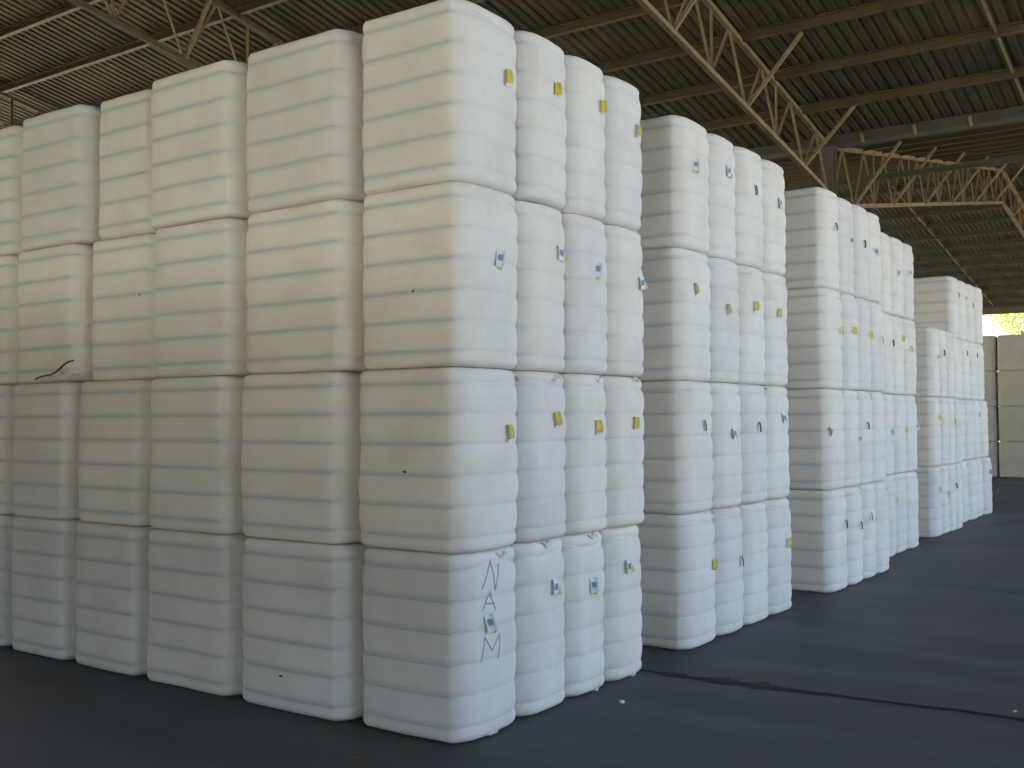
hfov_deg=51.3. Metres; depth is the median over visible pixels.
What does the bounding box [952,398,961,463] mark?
bale
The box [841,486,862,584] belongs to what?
bale
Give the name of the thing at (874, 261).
bale
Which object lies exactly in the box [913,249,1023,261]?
purlin
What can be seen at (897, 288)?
bale
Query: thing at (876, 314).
bale
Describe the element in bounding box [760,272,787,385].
bale
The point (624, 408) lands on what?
bale
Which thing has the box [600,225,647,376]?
bale
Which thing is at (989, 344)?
bale
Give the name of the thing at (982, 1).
rod
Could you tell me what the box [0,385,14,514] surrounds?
bale
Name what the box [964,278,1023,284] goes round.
purlin
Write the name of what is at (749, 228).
bale
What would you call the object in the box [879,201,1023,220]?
purlin
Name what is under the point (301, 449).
bale
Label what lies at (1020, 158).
purlin
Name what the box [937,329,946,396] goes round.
bale
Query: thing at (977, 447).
bale
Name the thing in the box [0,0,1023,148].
ceiling
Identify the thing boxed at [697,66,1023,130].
purlin
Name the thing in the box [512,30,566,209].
bale
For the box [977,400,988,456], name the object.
bale
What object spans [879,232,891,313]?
bale
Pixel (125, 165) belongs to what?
bale
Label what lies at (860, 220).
bale
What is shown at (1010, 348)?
bale
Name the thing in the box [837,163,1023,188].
purlin
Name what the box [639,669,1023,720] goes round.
crack
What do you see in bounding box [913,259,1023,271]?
purlin
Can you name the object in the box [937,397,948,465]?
bale
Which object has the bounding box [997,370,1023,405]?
bale
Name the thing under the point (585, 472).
bale
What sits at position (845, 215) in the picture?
bale
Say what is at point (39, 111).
roof truss
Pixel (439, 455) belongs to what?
bale
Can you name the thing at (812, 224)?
bale
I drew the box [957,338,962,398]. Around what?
bale
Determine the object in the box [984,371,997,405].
bale
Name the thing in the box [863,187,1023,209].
purlin
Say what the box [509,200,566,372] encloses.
bale
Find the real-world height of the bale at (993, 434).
1.398 m
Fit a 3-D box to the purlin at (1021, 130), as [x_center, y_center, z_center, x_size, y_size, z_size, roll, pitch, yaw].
[4.253,-5.291,27.669,36.400,0.180,0.101,-2,-2,35]
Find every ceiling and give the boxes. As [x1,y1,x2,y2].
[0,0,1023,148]
[837,165,1023,304]
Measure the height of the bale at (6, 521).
1.398 m
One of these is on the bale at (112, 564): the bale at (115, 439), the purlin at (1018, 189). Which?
the bale at (115, 439)
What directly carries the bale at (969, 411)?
on the bale at (971, 465)
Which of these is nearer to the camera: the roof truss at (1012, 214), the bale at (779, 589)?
the bale at (779, 589)
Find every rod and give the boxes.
[892,186,993,305]
[981,0,1023,100]
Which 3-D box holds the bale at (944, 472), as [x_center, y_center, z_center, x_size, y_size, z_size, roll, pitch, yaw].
[8.482,2.385,22.200,1.186,1.398,0.576,-2,-2,36]
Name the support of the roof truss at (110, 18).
attached to the ceiling at (79, 34)
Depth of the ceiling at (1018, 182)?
43.37 m
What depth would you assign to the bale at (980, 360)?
26.25 m
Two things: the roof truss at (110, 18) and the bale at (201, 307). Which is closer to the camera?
the bale at (201, 307)
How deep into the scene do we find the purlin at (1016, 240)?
44.70 m
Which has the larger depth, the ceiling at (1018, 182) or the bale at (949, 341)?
the ceiling at (1018, 182)
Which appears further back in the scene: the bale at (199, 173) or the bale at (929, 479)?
the bale at (929, 479)
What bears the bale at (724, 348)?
on the bale at (726, 404)
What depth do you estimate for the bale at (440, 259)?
8.15 m
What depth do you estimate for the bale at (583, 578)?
9.27 m
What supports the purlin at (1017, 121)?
attached to the roof truss at (891, 154)
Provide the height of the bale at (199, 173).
1.398 m
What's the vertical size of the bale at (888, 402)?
1.398 m
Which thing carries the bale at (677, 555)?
on the floor
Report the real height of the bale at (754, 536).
1.398 m
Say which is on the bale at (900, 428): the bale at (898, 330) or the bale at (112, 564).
the bale at (898, 330)
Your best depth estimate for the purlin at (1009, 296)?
51.96 m
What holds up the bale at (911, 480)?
on the floor
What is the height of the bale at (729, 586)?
1.398 m
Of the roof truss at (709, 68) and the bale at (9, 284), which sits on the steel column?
the roof truss at (709, 68)
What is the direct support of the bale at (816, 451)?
on the bale at (819, 522)
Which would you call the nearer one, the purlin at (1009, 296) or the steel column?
the steel column
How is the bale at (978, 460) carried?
on the floor
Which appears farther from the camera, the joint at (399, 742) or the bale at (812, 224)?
the bale at (812, 224)
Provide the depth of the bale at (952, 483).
22.23 m
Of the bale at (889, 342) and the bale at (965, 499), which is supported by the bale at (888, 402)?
the bale at (889, 342)
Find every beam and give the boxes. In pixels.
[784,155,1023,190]
[982,306,1023,314]
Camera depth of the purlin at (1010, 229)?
43.53 m
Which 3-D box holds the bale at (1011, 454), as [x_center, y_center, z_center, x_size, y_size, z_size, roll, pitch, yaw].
[19.862,2.967,41.983,1.233,1.398,0.850,-2,-2,35]
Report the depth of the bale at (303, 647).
8.67 m
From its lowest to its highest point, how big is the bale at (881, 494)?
1.399 m
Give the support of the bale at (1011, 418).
on the bale at (1011, 454)
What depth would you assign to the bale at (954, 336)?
22.84 m
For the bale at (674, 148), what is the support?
on the bale at (676, 340)
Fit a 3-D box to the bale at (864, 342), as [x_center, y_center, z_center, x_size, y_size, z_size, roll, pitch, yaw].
[4.909,-0.587,16.384,1.191,1.398,0.655,-2,-2,35]
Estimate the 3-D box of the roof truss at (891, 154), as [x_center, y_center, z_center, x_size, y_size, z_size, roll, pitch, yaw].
[11.987,-5.465,28.747,1.083,4.213,17.877,-2,-2,35]
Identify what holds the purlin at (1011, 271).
attached to the roof truss at (1012, 214)
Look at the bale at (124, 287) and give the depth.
10.33 m
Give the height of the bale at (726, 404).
1.398 m
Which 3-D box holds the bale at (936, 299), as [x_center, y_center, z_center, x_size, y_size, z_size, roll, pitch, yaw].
[9.746,-1.743,24.714,1.148,1.398,0.848,-2,-2,35]
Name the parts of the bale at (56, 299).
loose cord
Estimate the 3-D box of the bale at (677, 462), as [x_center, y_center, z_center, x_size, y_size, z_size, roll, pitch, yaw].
[1.570,0.677,11.652,1.190,1.398,0.854,-2,-2,35]
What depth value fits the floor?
8.93 m
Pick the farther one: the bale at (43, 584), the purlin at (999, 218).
the purlin at (999, 218)
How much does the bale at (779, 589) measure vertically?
1.398 m
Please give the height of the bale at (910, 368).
1.398 m
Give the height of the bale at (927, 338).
1.398 m
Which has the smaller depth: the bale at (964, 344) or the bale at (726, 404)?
the bale at (726, 404)
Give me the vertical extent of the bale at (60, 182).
1.398 m
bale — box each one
[0,125,24,255]
[0,255,22,384]
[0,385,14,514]
[0,514,18,645]
[11,516,84,659]
[13,382,82,519]
[18,243,95,383]
[21,104,102,250]
[76,522,155,675]
[78,379,152,525]
[92,233,158,380]
[99,89,156,240]
[147,529,248,695]
[149,376,244,533]
[151,60,251,229]
[154,218,253,377]
[241,371,361,543]
[242,537,369,720]
[246,29,366,212]
[246,199,368,373]
[358,367,520,553]
[362,0,516,195]
[362,546,515,743]
[363,181,517,369]
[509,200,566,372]
[510,538,564,716]
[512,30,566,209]
[512,371,565,542]
[557,213,607,374]
[559,55,606,220]
[559,531,604,696]
[560,374,606,534]
[598,525,641,680]
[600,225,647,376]
[601,75,642,231]
[601,376,643,527]
[635,510,717,649]
[636,247,710,381]
[637,115,709,253]
[641,380,712,514]
[705,133,735,261]
[705,257,739,382]
[707,382,741,508]
[709,506,743,635]
[732,146,763,268]
[733,265,764,384]
[736,384,766,503]
[737,501,767,624]
[758,159,785,275]
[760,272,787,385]
[762,497,791,614]
[764,386,789,499]
[782,187,839,290]
[782,287,843,388]
[785,488,847,592]
[786,389,844,489]
[836,197,853,294]
[838,293,858,389]
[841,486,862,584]
[842,390,862,486]
[851,204,868,298]
[853,297,872,390]
[855,391,872,484]
[856,483,876,578]
[865,212,881,302]
[867,301,884,391]
[870,392,885,481]
[870,481,889,573]
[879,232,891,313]
[881,313,894,393]
[883,394,894,474]
[883,475,898,556]
[889,237,903,316]
[890,316,904,394]
[891,395,907,473]
[891,473,906,552]
[900,243,913,319]
[902,319,916,394]
[903,395,919,471]
[903,471,918,548]
[910,327,939,396]
[912,276,959,337]
[914,467,942,537]
[915,397,941,466]
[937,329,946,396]
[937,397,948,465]
[937,465,949,533]
[942,331,953,397]
[945,464,957,531]
[946,398,956,464]
[951,333,958,397]
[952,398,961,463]
[953,463,962,528]
[957,280,967,339]
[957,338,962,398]
[958,460,968,522]
[959,399,965,459]
[960,340,969,399]
[961,399,973,459]
[964,459,977,519]
[965,284,974,341]
[967,341,977,399]
[972,400,980,457]
[973,287,982,343]
[973,458,983,516]
[976,344,984,399]
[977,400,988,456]
[979,457,991,514]
[980,336,997,370]
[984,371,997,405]
[987,406,998,441]
[987,441,998,476]
[997,334,1023,370]
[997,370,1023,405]
[998,406,1023,441]
[999,442,1023,477]
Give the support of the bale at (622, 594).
on the floor
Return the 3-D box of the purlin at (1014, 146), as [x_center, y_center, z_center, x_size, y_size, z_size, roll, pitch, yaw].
[6.750,-5.897,31.249,36.400,0.180,0.101,-2,-2,35]
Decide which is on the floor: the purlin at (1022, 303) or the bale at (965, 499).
the bale at (965, 499)
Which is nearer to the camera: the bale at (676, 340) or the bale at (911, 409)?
the bale at (676, 340)
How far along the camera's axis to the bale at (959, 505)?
22.70 m
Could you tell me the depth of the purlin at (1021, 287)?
50.64 m
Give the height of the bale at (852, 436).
1.398 m
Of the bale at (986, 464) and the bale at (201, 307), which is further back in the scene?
the bale at (986, 464)
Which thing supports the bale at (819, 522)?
on the floor
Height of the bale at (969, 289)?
1.398 m
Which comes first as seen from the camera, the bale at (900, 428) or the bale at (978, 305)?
the bale at (900, 428)
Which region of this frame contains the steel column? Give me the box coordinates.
[819,146,838,194]
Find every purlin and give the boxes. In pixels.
[697,66,1023,130]
[764,121,1022,159]
[769,121,1023,163]
[777,128,1023,167]
[782,134,1023,171]
[783,139,1023,176]
[784,143,1023,179]
[784,147,1023,182]
[785,151,1023,185]
[785,154,1023,186]
[837,161,1023,186]
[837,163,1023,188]
[837,172,1023,198]
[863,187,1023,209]
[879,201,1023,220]
[880,214,1022,232]
[897,226,1023,241]
[912,238,1023,251]
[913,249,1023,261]
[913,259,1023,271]
[913,269,1023,277]
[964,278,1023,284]
[981,286,1023,292]
[982,295,1023,300]
[983,302,1023,307]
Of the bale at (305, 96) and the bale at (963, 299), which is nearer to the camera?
the bale at (305, 96)
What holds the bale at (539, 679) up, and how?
on the floor
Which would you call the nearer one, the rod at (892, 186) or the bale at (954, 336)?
the bale at (954, 336)
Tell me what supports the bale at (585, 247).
on the bale at (585, 472)
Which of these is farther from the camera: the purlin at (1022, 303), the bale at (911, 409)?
the purlin at (1022, 303)
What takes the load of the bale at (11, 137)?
on the bale at (9, 284)
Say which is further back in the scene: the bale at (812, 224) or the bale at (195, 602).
the bale at (812, 224)
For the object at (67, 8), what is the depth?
20.08 m
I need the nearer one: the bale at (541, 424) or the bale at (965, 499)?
the bale at (541, 424)
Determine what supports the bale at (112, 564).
on the floor
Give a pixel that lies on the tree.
(1005, 317)
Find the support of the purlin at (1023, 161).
attached to the roof truss at (891, 154)
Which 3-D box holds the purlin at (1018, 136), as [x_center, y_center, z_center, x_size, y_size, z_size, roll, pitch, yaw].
[5.085,-5.493,28.862,36.400,0.180,0.101,-2,-2,35]
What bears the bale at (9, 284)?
on the bale at (6, 391)
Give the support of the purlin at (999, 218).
attached to the roof truss at (1012, 214)
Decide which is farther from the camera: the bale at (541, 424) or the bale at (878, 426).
the bale at (878, 426)
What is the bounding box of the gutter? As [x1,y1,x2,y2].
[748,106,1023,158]
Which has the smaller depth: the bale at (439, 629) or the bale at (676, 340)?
the bale at (439, 629)
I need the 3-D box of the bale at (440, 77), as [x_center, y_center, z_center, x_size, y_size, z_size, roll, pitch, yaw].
[-0.566,-2.213,8.576,1.188,1.398,0.864,-2,-2,35]
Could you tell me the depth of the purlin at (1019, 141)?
26.73 m
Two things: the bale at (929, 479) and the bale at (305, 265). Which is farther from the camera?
the bale at (929, 479)
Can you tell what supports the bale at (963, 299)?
on the bale at (964, 344)
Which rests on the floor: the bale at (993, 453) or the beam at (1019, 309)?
the bale at (993, 453)
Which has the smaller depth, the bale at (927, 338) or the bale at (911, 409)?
the bale at (911, 409)
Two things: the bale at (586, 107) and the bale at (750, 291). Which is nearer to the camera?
the bale at (586, 107)
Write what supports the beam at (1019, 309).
attached to the ceiling at (1018, 182)
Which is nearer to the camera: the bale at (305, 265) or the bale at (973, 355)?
the bale at (305, 265)
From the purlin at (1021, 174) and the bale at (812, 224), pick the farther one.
the purlin at (1021, 174)
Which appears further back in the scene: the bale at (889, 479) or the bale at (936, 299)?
the bale at (936, 299)
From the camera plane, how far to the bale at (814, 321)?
14.77 m
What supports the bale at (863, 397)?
on the bale at (867, 493)
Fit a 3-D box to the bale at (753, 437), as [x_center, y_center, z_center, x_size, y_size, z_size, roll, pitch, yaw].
[2.479,0.714,12.914,1.196,1.398,0.766,-2,-2,35]
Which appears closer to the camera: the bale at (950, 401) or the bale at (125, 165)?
the bale at (125, 165)
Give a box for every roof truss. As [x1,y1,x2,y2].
[0,90,48,127]
[66,0,285,68]
[635,0,855,189]
[837,140,1023,207]
[1001,171,1023,237]
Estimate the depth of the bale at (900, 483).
18.83 m
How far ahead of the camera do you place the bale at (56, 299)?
10.84 m
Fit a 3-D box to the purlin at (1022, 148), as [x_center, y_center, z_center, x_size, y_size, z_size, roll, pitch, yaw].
[7.583,-6.099,32.443,36.400,0.180,0.101,-2,-2,35]
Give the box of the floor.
[0,476,1023,767]
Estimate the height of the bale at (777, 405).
1.398 m
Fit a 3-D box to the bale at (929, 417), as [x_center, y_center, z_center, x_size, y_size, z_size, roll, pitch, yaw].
[8.102,0.971,21.725,1.251,1.398,0.697,-2,-2,35]
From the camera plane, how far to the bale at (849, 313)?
15.36 m
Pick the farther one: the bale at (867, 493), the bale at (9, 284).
the bale at (867, 493)
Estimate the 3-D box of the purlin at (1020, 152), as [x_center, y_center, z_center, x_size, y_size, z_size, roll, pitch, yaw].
[8.416,-6.301,33.636,36.400,0.180,0.101,-2,-2,35]
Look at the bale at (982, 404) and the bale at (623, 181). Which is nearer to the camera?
the bale at (623, 181)
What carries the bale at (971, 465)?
on the floor
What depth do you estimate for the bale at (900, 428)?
18.83 m
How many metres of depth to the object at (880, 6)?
17.69 m
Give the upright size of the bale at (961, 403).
1.398 m
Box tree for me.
[984,313,1023,334]
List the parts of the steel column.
cap plate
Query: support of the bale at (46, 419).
on the bale at (43, 584)
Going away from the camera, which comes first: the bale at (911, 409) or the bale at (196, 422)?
the bale at (196, 422)
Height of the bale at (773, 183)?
1.398 m
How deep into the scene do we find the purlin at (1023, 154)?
32.61 m
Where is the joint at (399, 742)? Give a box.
[314,741,405,767]
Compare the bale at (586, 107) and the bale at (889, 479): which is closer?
the bale at (586, 107)
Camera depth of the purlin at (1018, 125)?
22.66 m
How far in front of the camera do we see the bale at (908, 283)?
19.54 m

